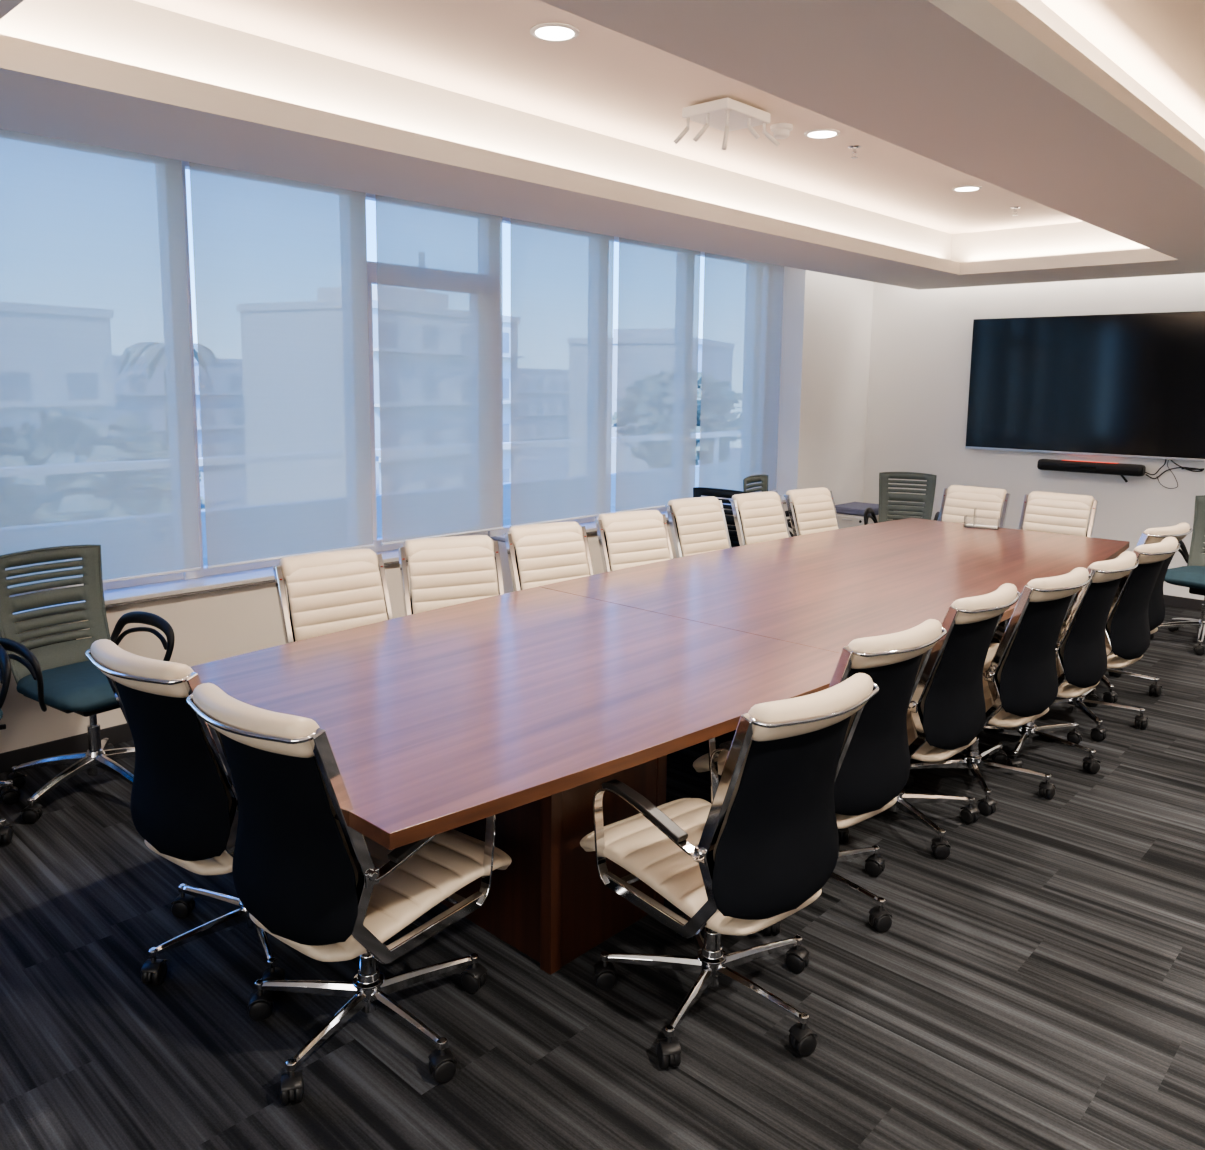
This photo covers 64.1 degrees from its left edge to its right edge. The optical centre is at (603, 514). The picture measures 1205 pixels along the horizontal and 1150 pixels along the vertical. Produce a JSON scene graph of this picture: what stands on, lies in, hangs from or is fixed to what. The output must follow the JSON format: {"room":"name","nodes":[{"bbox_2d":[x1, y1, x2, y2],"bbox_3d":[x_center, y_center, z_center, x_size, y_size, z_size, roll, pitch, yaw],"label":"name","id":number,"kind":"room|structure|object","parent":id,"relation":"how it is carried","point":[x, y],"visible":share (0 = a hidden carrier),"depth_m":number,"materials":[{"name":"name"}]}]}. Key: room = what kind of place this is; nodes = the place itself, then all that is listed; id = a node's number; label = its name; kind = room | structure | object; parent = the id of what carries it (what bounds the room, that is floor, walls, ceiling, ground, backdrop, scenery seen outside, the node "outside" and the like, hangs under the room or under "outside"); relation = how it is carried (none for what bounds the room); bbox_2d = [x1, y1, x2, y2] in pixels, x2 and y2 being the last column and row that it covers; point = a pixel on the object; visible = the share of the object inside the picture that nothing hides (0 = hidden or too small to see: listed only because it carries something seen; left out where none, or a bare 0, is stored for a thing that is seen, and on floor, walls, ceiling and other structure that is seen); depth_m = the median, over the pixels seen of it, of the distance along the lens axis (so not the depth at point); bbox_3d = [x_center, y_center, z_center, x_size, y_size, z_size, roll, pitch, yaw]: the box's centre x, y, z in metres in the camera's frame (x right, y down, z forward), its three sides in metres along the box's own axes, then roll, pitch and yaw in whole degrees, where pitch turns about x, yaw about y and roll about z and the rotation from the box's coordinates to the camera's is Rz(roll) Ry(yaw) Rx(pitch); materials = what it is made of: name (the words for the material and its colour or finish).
{"room":"conference room","nodes":[
{"label":"conference room","id":0,"kind":"room"},
{"bbox_2d":[0,514,735,752],"bbox_3d":[-1.882,-0.439,4.951,0.320,2.880,9.900,8,11,42],"label":"wall","id":1,"kind":"structure","parent":0,"point":[217,625],"depth_m":4.73,"materials":[{"name":"paint"}]},
{"bbox_2d":[0,723,132,772],"bbox_3d":[-1.777,0.962,5.029,0.012,0.085,9.900,8,11,42],"label":"baseboard","id":2,"kind":"structure","parent":1,"relation":"attached to","point":[117,734],"depth_m":4.31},
{"bbox_2d":[9,573,182,596],"bbox_3d":[-2.442,-0.670,4.435,0.070,2.095,0.990,8,11,42],"label":"window","id":3,"kind":"structure","parent":1,"relation":"in","point":[156,579],"depth_m":4.72,"materials":[{"name":"clear glass"}]},
{"bbox_2d":[0,129,201,595],"bbox_3d":[-2.506,-0.670,4.121,0.050,2.050,1.488,8,11,42],"label":"roller blind","id":4,"kind":"object","parent":1,"relation":"attached to","point":[97,439],"visible":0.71,"depth_m":4.34,"materials":[{"name":"fabric"}]},
{"bbox_2d":[182,161,203,578],"bbox_3d":[-2.108,-0.720,4.790,0.110,2.105,0.100,8,11,42],"label":"trim","id":5,"kind":"structure","parent":1,"relation":"attached to","point":[194,574],"depth_m":4.79,"materials":[{"name":"white metal"}]},
{"bbox_2d":[185,161,280,575],"bbox_3d":[-1.760,-0.762,5.161,0.070,2.095,1.010,8,11,42],"label":"window","id":6,"kind":"structure","parent":1,"relation":"in","point":[214,571],"depth_m":5.08,"materials":[{"name":"clear glass"}]},
{"bbox_2d":[189,162,373,568],"bbox_3d":[-1.643,-0.786,5.040,0.050,2.050,0.972,8,11,42],"label":"roller blind","id":7,"kind":"object","parent":6,"relation":"attached to","point":[281,281],"visible":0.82,"depth_m":5.01,"materials":[{"name":"fabric"}]},
{"bbox_2d":[13,499,785,621],"bbox_3d":[-1.329,0.244,5.620,0.325,0.022,8.300,8,11,42],"label":"trim","id":8,"kind":"structure","parent":1,"relation":"attached to","point":[160,589],"depth_m":4.78,"materials":[{"name":"paint"}]},
{"bbox_2d":[366,193,492,551],"bbox_3d":[-1.058,-0.512,5.917,0.148,2.780,1.000,8,11,42],"label":"window","id":9,"kind":"structure","parent":1,"relation":"in","point":[371,266],"depth_m":5.58,"materials":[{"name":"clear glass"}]},
{"bbox_2d":[375,195,503,545],"bbox_3d":[-0.953,-0.879,5.774,0.050,2.050,0.926,8,11,42],"label":"roller blind","id":10,"kind":"object","parent":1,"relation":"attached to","point":[440,268],"visible":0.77,"depth_m":5.75,"materials":[{"name":"fabric"}]},
{"bbox_2d":[199,433,699,565],"bbox_3d":[-0.782,0.247,7.656,1.580,1.510,14.000,8,11,42],"label":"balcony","id":11,"kind":"object","parent":1,"relation":"attached to","point":[506,445],"visible":0.05,"depth_m":8.48,"materials":[{"name":"concrete"}]},
{"bbox_2d":[488,530,500,536],"bbox_3d":[-0.738,-0.904,6.249,0.110,2.105,0.100,8,11,42],"label":"trim","id":12,"kind":"structure","parent":1,"relation":"attached to","point":[495,532],"depth_m":6.34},
{"bbox_2d":[501,217,594,533],"bbox_3d":[-0.387,-0.947,6.623,0.070,2.095,1.020,8,11,42],"label":"window","id":13,"kind":"structure","parent":1,"relation":"in","point":[504,219],"depth_m":6.81,"materials":[{"name":"clear glass"}]},
{"bbox_2d":[510,218,613,526],"bbox_3d":[-0.264,-0.972,6.508,0.050,2.050,0.965,8,11,42],"label":"roller blind","id":14,"kind":"object","parent":13,"relation":"attached to","point":[561,278],"visible":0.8,"depth_m":6.49,"materials":[{"name":"fabric"}]},
{"bbox_2d":[611,236,666,512],"bbox_3d":[0.302,-1.040,7.356,0.070,2.095,1.000,8,11,42],"label":"window","id":15,"kind":"structure","parent":1,"relation":"in","point":[616,239],"depth_m":7.56,"materials":[{"name":"clear glass"}]},
{"bbox_2d":[614,237,700,512],"bbox_3d":[0.423,-1.064,7.239,0.050,2.050,0.943,8,11,42],"label":"roller blind","id":16,"kind":"object","parent":15,"relation":"attached to","point":[659,285],"visible":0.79,"depth_m":7.22,"materials":[{"name":"fabric"}]},
{"bbox_2d":[699,252,783,498],"bbox_3d":[1.255,-1.176,8.124,0.050,2.050,1.391,8,11,42],"label":"roller blind","id":17,"kind":"object","parent":1,"relation":"attached to","point":[743,300],"visible":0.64,"depth_m":8.00,"materials":[{"name":"fabric"}]},
{"bbox_2d":[0,606,1204,1149],"bbox_3d":[1.464,1.399,2.873,8.450,0.120,11.310,8,11,42],"label":"floor","id":18,"kind":"structure","parent":0,"point":[1038,984],"depth_m":2.65,"materials":[{"name":"carpet"}]},
{"bbox_2d":[0,645,19,844],"bbox_3d":[-2.533,0.709,3.521,0.674,0.971,0.691,7,10,40],"label":"mesh chair","id":19,"kind":"object","parent":18,"relation":"on","point":[10,794],"visible":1,"depth_m":3.60,"materials":[{"name":"black plastic"}]},
{"bbox_2d":[0,545,174,823],"bbox_3d":[-2.100,0.655,3.950,0.704,0.971,0.694,6,10,35],"label":"mesh chair","id":20,"kind":"object","parent":18,"relation":"on","point":[54,671],"visible":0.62,"depth_m":4.02,"materials":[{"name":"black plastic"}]},
{"bbox_2d":[85,639,284,997],"bbox_3d":[-1.091,0.814,2.878,0.617,0.978,0.759,4,9,25],"label":"office chair","id":21,"kind":"object","parent":18,"relation":"on","point":[184,801],"visible":0.51,"depth_m":2.59,"materials":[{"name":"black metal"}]},
{"bbox_2d":[273,549,392,643],"bbox_3d":[-0.957,0.675,3.892,0.631,0.976,0.732,-6,10,-41],"label":"office chair","id":22,"kind":"object","parent":18,"relation":"on","point":[333,591],"visible":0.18,"depth_m":3.98,"materials":[{"name":"beige leather"}]},
{"bbox_2d":[186,683,511,1104],"bbox_3d":[-0.614,0.876,2.463,0.621,0.976,0.732,7,10,37],"label":"office chair","id":23,"kind":"object","parent":18,"relation":"on","point":[328,891],"visible":0.9,"depth_m":2.26,"materials":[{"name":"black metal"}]},
{"bbox_2d":[398,535,503,615],"bbox_3d":[-0.567,0.628,4.281,0.610,0.978,0.753,-5,9,-34],"label":"office chair","id":24,"kind":"object","parent":18,"relation":"on","point":[443,571],"visible":0.2,"depth_m":4.41,"materials":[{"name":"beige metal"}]},
{"bbox_2d":[504,521,593,591],"bbox_3d":[-0.158,0.570,4.737,0.614,0.978,0.741,-4,9,-33],"label":"office chair","id":25,"kind":"object","parent":18,"relation":"on","point":[545,553],"visible":0.19,"depth_m":4.87,"materials":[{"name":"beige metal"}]},
{"bbox_2d":[595,510,673,572],"bbox_3d":[0.334,0.503,5.261,0.612,0.978,0.755,-7,11,-43],"label":"office chair","id":26,"kind":"object","parent":18,"relation":"on","point":[628,539],"visible":0.23,"depth_m":5.37,"materials":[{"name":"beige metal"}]},
{"bbox_2d":[191,518,1129,974],"bbox_3d":[0.892,0.720,4.569,1.776,0.750,5.506,8,11,42],"label":"conference table","id":27,"kind":"object","parent":18,"relation":"on","point":[517,707],"visible":0.66,"depth_m":3.12,"materials":[{"name":"brown wood"}]},
{"bbox_2d":[963,508,1000,529],"bbox_3d":[2.579,0.025,6.537,0.220,0.130,0.100,5,9,31],"label":"acrylic holder","id":28,"kind":"object","parent":27,"relation":"on","point":[973,525],"visible":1,"depth_m":6.54,"materials":[{"name":"clear plastic"}]},
{"bbox_2d":[665,496,731,557],"bbox_3d":[0.750,0.413,5.952,0.640,0.978,0.734,-6,10,-40],"label":"office chair","id":29,"kind":"object","parent":18,"relation":"on","point":[698,525],"visible":0.23,"depth_m":6.05,"materials":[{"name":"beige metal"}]},
{"bbox_2d":[693,487,747,546],"bbox_3d":[1.025,0.267,7.034,0.690,0.971,0.709,7,10,39],"label":"mesh chair","id":30,"kind":"object","parent":18,"relation":"on","point":[697,491],"visible":0.03,"depth_m":6.70,"materials":[{"name":"black plastic"}]},
{"bbox_2d":[580,673,879,1068],"bbox_3d":[0.327,0.868,2.605,0.634,0.978,0.734,-6,10,-40],"label":"office chair","id":31,"kind":"object","parent":18,"relation":"on","point":[765,848],"visible":1,"depth_m":2.39,"materials":[{"name":"beige leather"}]},
{"bbox_2d":[729,491,789,545],"bbox_3d":[1.223,0.373,6.285,0.613,0.978,0.754,-4,9,-30],"label":"office chair","id":32,"kind":"object","parent":18,"relation":"on","point":[759,517],"visible":0.19,"depth_m":6.38,"materials":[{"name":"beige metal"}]},
{"bbox_2d":[743,475,793,536],"bbox_3d":[1.470,0.197,7.578,0.695,0.971,0.681,6,9,33],"label":"mesh chair","id":33,"kind":"object","parent":18,"relation":"on","point":[753,478],"visible":0.04,"depth_m":7.75,"materials":[{"name":"black plastic"}]},
{"bbox_2d":[783,487,839,535],"bbox_3d":[1.615,0.337,6.579,0.637,0.978,0.734,-6,10,-39],"label":"office chair","id":34,"kind":"object","parent":18,"relation":"on","point":[811,510],"visible":0.21,"depth_m":6.67,"materials":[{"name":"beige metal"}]},
{"bbox_2d":[693,619,946,934],"bbox_3d":[0.697,0.794,3.175,0.635,0.978,0.734,-6,10,-40],"label":"office chair","id":35,"kind":"object","parent":18,"relation":"on","point":[874,770],"visible":0.39,"depth_m":2.94,"materials":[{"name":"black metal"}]},
{"bbox_2d":[835,502,892,528],"bbox_3d":[2.358,0.220,8.848,0.410,0.609,0.502,8,11,42],"label":"base cabinet","id":36,"kind":"object","parent":18,"relation":"on","point":[851,514],"visible":0.12,"depth_m":8.65,"materials":[{"name":"white metal"}]},
{"bbox_2d":[835,502,878,515],"bbox_3d":[2.367,-0.052,8.817,0.410,0.063,0.485,8,11,42],"label":"cushion","id":37,"kind":"object","parent":36,"relation":"on","point":[852,508],"depth_m":8.68,"materials":[{"name":"grey fabric"}]},
{"bbox_2d":[864,472,939,524],"bbox_3d":[2.470,0.164,7.903,0.663,0.971,0.699,4,8,23],"label":"mesh chair","id":38,"kind":"object","parent":18,"relation":"on","point":[887,512],"visible":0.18,"depth_m":8.17,"materials":[{"name":"black plastic"}]},
{"bbox_2d":[838,583,1020,858],"bbox_3d":[1.154,0.727,3.699,0.734,0.978,0.635,8,11,44],"label":"office chair","id":39,"kind":"object","parent":18,"relation":"on","point":[946,713],"visible":0.62,"depth_m":3.44,"materials":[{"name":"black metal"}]},
{"bbox_2d":[938,485,1009,527],"bbox_3d":[2.525,0.312,6.836,0.630,0.978,0.734,8,11,42],"label":"office chair","id":40,"kind":"object","parent":18,"relation":"on","point":[958,501],"visible":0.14,"depth_m":6.95,"materials":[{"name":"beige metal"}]},
{"bbox_2d":[904,567,1091,815],"bbox_3d":[1.626,0.678,4.097,0.745,0.978,0.610,8,11,44],"label":"office chair","id":41,"kind":"object","parent":18,"relation":"on","point":[1020,682],"visible":0.63,"depth_m":3.81,"materials":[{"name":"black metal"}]},
{"bbox_2d":[1018,491,1097,536],"bbox_3d":[2.976,0.369,6.461,0.610,0.978,0.734,8,11,42],"label":"office chair","id":42,"kind":"object","parent":18,"relation":"on","point":[1049,512],"visible":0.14,"depth_m":6.58,"materials":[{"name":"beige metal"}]},
{"bbox_2d":[982,551,1138,773],"bbox_3d":[2.003,0.636,4.434,0.734,0.978,0.632,8,11,44],"label":"office chair","id":43,"kind":"object","parent":18,"relation":"on","point":[1081,655],"visible":0.59,"depth_m":4.19,"materials":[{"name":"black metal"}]},
{"bbox_2d":[999,537,1180,741],"bbox_3d":[2.479,0.575,4.910,0.624,0.976,0.732,-7,11,-43],"label":"office chair","id":44,"kind":"object","parent":18,"relation":"on","point":[1127,628],"visible":0.58,"depth_m":4.63,"materials":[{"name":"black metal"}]},
{"bbox_2d":[1101,523,1192,702],"bbox_3d":[2.869,0.504,5.468,0.610,0.978,0.745,-6,10,-41],"label":"office chair","id":45,"kind":"object","parent":18,"relation":"on","point":[1156,610],"visible":0.27,"depth_m":5.22,"materials":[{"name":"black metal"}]},
{"bbox_2d":[1150,495,1204,655],"bbox_3d":[4.064,0.391,6.392,0.709,0.977,0.668,-6,10,-39],"label":"mesh chair","id":46,"kind":"object","parent":18,"relation":"on","point":[1192,576],"visible":0.75,"depth_m":6.51,"materials":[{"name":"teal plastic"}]},
{"bbox_2d":[134,0,1204,233],"bbox_3d":[1.499,-1.573,2.465,8.450,0.120,11.310,8,11,42],"label":"ceiling","id":47,"kind":"structure","parent":0,"point":[603,80],"depth_m":3.72,"materials":[{"name":"paint"}]},
{"bbox_2d":[530,23,578,40],"bbox_3d":[-0.165,-1.638,3.268,0.168,0.008,0.168,8,11,42],"label":"recessed light","id":48,"kind":"object","parent":47,"relation":"in","point":[544,31],"visible":1,"depth_m":3.26,"materials":[{"name":"white plastic"}]},
{"bbox_2d":[535,27,573,39],"bbox_3d":[-0.165,-1.638,3.268,0.132,0.004,0.132,8,11,42],"label":"diffuser","id":49,"kind":"object","parent":48,"relation":"attached to","point":[543,33],"depth_m":3.27,"materials":[{"name":"white plastic"}]},
{"bbox_2d":[0,0,1204,289],"bbox_3d":[0.302,-1.589,4.138,2.380,0.330,9.910,8,11,42],"label":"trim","id":50,"kind":"structure","parent":47,"relation":"attached to","point":[127,75],"depth_m":3.94,"materials":[{"name":"paint"}]},
{"bbox_2d":[673,97,779,149],"bbox_3d":[0.535,-1.647,4.166,0.298,0.217,0.397,8,11,42],"label":"cluster","id":51,"kind":"object","parent":47,"relation":"attached to","point":[727,114],"visible":1,"depth_m":4.09,"materials":[{"name":"white plastic"}]},
{"bbox_2d":[770,123,792,138],"bbox_3d":[0.820,-1.761,4.422,0.104,0.056,0.104,8,11,42],"label":"smoke detector","id":52,"kind":"object","parent":47,"relation":"attached to","point":[781,130],"visible":1,"depth_m":4.39,"materials":[{"name":"white plastic"}]},
{"bbox_2d":[804,129,839,138],"bbox_3d":[1.035,-1.799,4.546,0.168,0.008,0.168,8,11,42],"label":"recessed light","id":53,"kind":"object","parent":47,"relation":"in","point":[816,133],"visible":1,"depth_m":4.53,"materials":[{"name":"white plastic"}]},
{"bbox_2d":[808,131,835,137],"bbox_3d":[1.035,-1.799,4.546,0.132,0.004,0.132,8,11,42],"label":"diffuser","id":54,"kind":"object","parent":53,"relation":"attached to","point":[811,134],"depth_m":4.54,"materials":[{"name":"white plastic"}]},
{"bbox_2d":[848,145,860,158],"bbox_3d":[1.253,-1.808,4.795,0.064,0.055,0.064,8,11,42],"label":"sprinkler","id":55,"kind":"object","parent":47,"relation":"attached to","point":[854,147],"visible":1,"depth_m":4.79,"materials":[{"name":"silver metal"}]},
{"bbox_2d":[540,0,1204,261],"bbox_3d":[1.308,-1.450,3.211,0.650,0.330,9.910,8,11,42],"label":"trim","id":56,"kind":"structure","parent":47,"relation":"attached to","point":[960,85],"depth_m":2.84,"materials":[{"name":"paint"}]},
{"bbox_2d":[987,0,1204,164],"bbox_3d":[2.002,-1.467,3.572,0.025,0.100,6.865,8,11,42],"label":"trim","id":57,"kind":"structure","parent":56,"relation":"attached to","point":[1013,9],"depth_m":3.08,"materials":[{"name":"paint"}]},
{"bbox_2d":[952,185,981,191],"bbox_3d":[2.181,-1.954,5.765,0.168,0.008,0.168,8,11,42],"label":"recessed light","id":58,"kind":"object","parent":47,"relation":"in","point":[967,188],"visible":1,"depth_m":5.75,"materials":[{"name":"white plastic"}]},
{"bbox_2d":[955,187,978,190],"bbox_3d":[2.181,-1.954,5.765,0.132,0.004,0.132,8,11,42],"label":"diffuser","id":59,"kind":"object","parent":58,"relation":"attached to","point":[956,188],"depth_m":5.75,"materials":[{"name":"white plastic"}]},
{"bbox_2d":[1010,206,1019,215],"bbox_3d":[2.725,-2.006,6.363,0.064,0.055,0.064,8,11,42],"label":"sprinkler","id":60,"kind":"object","parent":47,"relation":"attached to","point":[1014,207],"visible":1,"depth_m":6.36,"materials":[{"name":"silver metal"}]},
{"bbox_2d":[776,266,873,532],"bbox_3d":[1.955,-0.942,8.937,0.455,2.880,1.210,8,11,42],"label":"wall","id":61,"kind":"structure","parent":0,"point":[827,318],"depth_m":8.58,"materials":[{"name":"paint"}]},
{"bbox_2d":[863,273,1204,599],"bbox_3d":[5.314,-0.600,6.726,8.420,2.880,0.100,8,11,42],"label":"wall","id":62,"kind":"structure","parent":0,"point":[921,347],"depth_m":8.49,"materials":[{"name":"paint"}]},
{"bbox_2d":[965,311,1204,460],"bbox_3d":[3.970,-1.050,7.820,1.990,1.126,0.058,8,11,42],"label":"television","id":63,"kind":"object","parent":62,"relation":"attached to","point":[1116,385],"visible":1,"depth_m":7.79,"materials":[{"name":"black plastic"}]},
{"bbox_2d":[1037,459,1145,481],"bbox_3d":[3.976,-0.360,7.854,0.800,0.149,0.133,8,11,42],"label":"soundbar","id":64,"kind":"object","parent":62,"relation":"attached to","point":[1110,468],"visible":1,"depth_m":7.78,"materials":[{"name":"black plastic"}]},
{"bbox_2d":[1065,460,1116,463],"bbox_3d":[3.961,-0.431,7.827,0.420,0.002,0.058,8,11,42],"label":"light","id":65,"kind":"object","parent":64,"relation":"on","point":[1066,461],"depth_m":7.83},
{"bbox_2d":[1145,459,1166,474],"bbox_3d":[4.339,-0.381,7.558,0.149,0.146,0.036,5,9,31],"label":"cable","id":66,"kind":"object","parent":64,"relation":"attached to","point":[1165,459],"visible":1,"depth_m":7.56,"materials":[{"name":"black plastic"}]},
{"bbox_2d":[1157,460,1177,488],"bbox_3d":[4.421,-0.316,7.527,0.155,0.223,0.004,8,11,42],"label":"cable","id":67,"kind":"object","parent":62,"relation":"attached to","point":[1168,460],"visible":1,"depth_m":7.52,"materials":[{"name":"black plastic"}]},
{"bbox_2d":[1145,460,1202,478],"bbox_3d":[4.443,-0.344,7.481,0.388,0.159,0.044,7,10,39],"label":"cable","id":68,"kind":"object","parent":62,"relation":"attached to","point":[1171,460],"visible":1,"depth_m":7.48,"materials":[{"name":"black plastic"}]},
{"bbox_2d":[1181,467,1203,469],"bbox_3d":[4.530,-0.353,7.389,0.152,0.024,0.021,8,11,42],"label":"cable bundle","id":69,"kind":"object","parent":68,"relation":"attached to","point":[1189,468],"visible":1,"depth_m":7.39,"materials":[{"name":"black plastic"}]},
{"bbox_2d":[1164,595,1203,610],"bbox_3d":[5.392,0.807,6.755,7.860,0.085,0.012,8,11,42],"label":"baseboard","id":70,"kind":"structure","parent":62,"relation":"attached to","point":[1174,601],"depth_m":7.53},
{"label":"outside","id":71,"kind":"structure","parent":0,"visible":0},
{"bbox_2d":[200,471,204,498],"bbox_3d":[-36.669,-0.982,68.773,133.400,0.200,170.000,8,11,42],"label":"ground","id":72,"kind":"structure","parent":71,"point":[202,475],"depth_m":77.79,"materials":[{"name":"white"}]},
{"bbox_2d":[193,343,197,360],"bbox_3d":[-11.103,0.382,25.085,2.600,9.582,2.600,8,11,42],"label":"palm tree","id":73,"kind":"object","parent":72,"relation":"on","point":[195,345],"visible":0.02,"depth_m":25.21,"materials":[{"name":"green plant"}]},
{"bbox_2d":[194,358,202,471],"bbox_3d":[-38.607,-10.313,97.051,10.850,10.550,130.300,5,9,31],"label":"apartment building","id":74,"kind":"structure","parent":72,"relation":"on","point":[196,366],"depth_m":89.44,"materials":[{"name":"white concrete"}]},
{"bbox_2d":[199,470,204,509],"bbox_3d":[-10.171,2.001,18.889,4.571,8.090,4.769,8,11,42],"label":"street tree","id":75,"kind":"object","parent":72,"relation":"on","point":[200,476],"visible":0.02,"depth_m":19.50,"materials":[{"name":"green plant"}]},
{"bbox_2d":[372,285,510,493],"bbox_3d":[-14.076,-9.075,64.535,10.850,17.500,16.300,5,9,28],"label":"apartment building","id":76,"kind":"structure","parent":72,"relation":"on","point":[506,319],"depth_m":67.48,"materials":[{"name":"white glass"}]},
{"bbox_2d":[611,329,701,472],"bbox_3d":[4.466,-8.750,80.257,10.850,13.000,12.300,4,8,23],"label":"apartment building","id":77,"kind":"structure","parent":72,"relation":"on","point":[615,331],"depth_m":75.08,"materials":[{"name":"white concrete"}]},
{"bbox_2d":[612,372,701,464],"bbox_3d":[3.006,-1.164,38.569,5.458,9.302,5.533,8,11,42],"label":"street tree","id":78,"kind":"object","parent":72,"relation":"on","point":[614,417],"visible":0.02,"depth_m":37.26,"materials":[{"name":"green plant"}]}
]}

